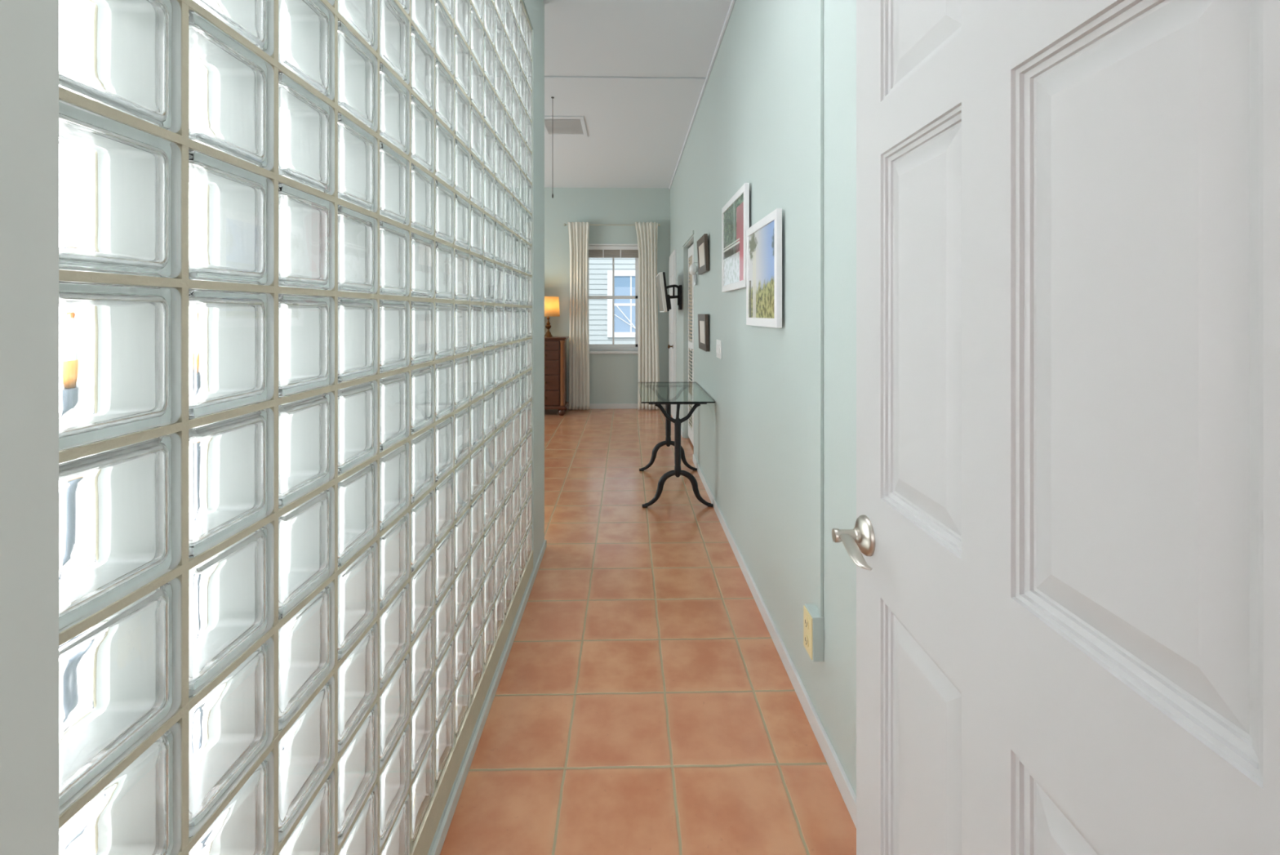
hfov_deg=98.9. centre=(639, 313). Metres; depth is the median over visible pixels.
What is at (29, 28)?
wall
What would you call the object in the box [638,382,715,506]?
console table
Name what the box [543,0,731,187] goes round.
ceiling
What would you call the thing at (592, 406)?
baseboard
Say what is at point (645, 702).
floor
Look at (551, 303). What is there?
table lamp
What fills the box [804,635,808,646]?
socket
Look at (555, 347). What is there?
dresser
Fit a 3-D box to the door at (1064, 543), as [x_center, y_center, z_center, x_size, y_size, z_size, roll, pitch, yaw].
[0.376,0.302,0.599,0.092,2.020,0.748,0,0,0]
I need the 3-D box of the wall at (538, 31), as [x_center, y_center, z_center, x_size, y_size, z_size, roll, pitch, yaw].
[-0.561,-0.210,1.760,0.108,3.060,2.654,0,0,-1]
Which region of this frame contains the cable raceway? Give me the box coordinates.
[817,0,823,617]
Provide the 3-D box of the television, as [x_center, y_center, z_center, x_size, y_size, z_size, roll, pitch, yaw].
[0.261,-0.225,6.078,0.136,0.423,0.700,0,0,-1]
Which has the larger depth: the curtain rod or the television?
the curtain rod
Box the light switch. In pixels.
[715,339,721,359]
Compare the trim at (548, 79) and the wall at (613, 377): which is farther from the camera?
the wall at (613, 377)
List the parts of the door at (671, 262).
panel moulding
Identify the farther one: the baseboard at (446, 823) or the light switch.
the light switch
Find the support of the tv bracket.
attached to the wall at (755, 122)
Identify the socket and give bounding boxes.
[804,617,808,629]
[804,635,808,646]
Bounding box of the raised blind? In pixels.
[588,249,638,257]
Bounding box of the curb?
[427,568,533,854]
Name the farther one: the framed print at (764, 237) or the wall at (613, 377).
the wall at (613, 377)
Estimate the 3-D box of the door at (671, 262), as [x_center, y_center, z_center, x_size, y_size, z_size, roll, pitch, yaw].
[0.384,0.295,7.091,0.094,2.030,0.720,0,0,-1]
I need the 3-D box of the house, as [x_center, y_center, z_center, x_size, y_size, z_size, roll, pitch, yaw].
[-0.253,-0.980,10.776,8.000,6.600,0.082,0,0,-1]
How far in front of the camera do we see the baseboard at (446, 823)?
1.70 m
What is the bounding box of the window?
[588,244,638,353]
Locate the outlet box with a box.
[803,603,823,661]
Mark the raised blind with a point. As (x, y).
(593, 253)
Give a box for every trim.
[544,75,706,84]
[668,0,735,189]
[669,248,676,418]
[682,230,693,438]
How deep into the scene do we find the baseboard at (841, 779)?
1.91 m
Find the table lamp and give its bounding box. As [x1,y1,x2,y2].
[544,296,559,337]
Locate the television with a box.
[655,271,671,311]
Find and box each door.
[667,254,674,418]
[688,243,693,446]
[831,0,1279,854]
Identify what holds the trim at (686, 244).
attached to the wall at (755, 122)
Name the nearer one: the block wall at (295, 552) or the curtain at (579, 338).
the block wall at (295, 552)
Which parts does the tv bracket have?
arm, arm, pivot post, wall plate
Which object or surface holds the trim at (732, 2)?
attached to the wall at (755, 122)
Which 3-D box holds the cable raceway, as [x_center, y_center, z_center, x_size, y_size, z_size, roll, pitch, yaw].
[0.553,-0.398,1.675,0.011,2.645,0.020,0,0,-1]
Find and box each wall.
[0,0,58,854]
[58,0,533,854]
[522,0,544,570]
[544,187,670,403]
[670,0,856,795]
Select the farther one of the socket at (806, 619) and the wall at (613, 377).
the wall at (613, 377)
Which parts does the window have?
head trim, sill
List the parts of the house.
trim, pane, diagonal rod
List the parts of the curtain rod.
rod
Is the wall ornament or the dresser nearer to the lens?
the wall ornament
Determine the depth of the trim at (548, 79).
4.07 m
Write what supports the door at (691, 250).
in the wall at (755, 122)
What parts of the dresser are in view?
drawer, drawer, drawer, drawer, drawer, corner post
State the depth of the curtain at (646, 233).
7.47 m
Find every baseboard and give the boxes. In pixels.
[430,539,546,854]
[566,403,665,408]
[680,426,856,827]
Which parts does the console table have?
arm, arm, glass, arm, arm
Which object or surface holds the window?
in the wall at (613, 377)
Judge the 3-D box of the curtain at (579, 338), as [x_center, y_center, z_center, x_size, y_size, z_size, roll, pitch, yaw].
[-0.837,0.028,7.465,0.300,2.559,0.055,0,0,-1]
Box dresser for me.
[544,336,568,415]
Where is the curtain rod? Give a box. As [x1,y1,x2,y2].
[563,223,660,226]
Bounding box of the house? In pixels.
[588,255,635,343]
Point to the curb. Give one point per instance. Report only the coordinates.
(517, 613)
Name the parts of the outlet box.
plate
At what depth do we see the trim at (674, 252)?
6.65 m
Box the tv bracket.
[666,284,681,309]
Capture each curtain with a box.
[567,221,589,409]
[635,221,659,409]
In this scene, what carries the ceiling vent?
in the ceiling
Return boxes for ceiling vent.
[544,115,587,137]
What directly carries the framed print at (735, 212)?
attached to the wall at (755, 122)
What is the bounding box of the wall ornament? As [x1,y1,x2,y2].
[688,262,697,285]
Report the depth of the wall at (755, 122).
2.04 m
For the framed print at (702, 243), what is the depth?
4.09 m
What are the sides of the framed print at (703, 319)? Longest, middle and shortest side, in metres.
0.405 x 0.270 x 0.028 m
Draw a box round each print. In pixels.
[697,233,709,274]
[697,314,709,351]
[721,182,749,292]
[746,208,782,328]
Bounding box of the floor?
[440,408,856,854]
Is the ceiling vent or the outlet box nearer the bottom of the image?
the outlet box

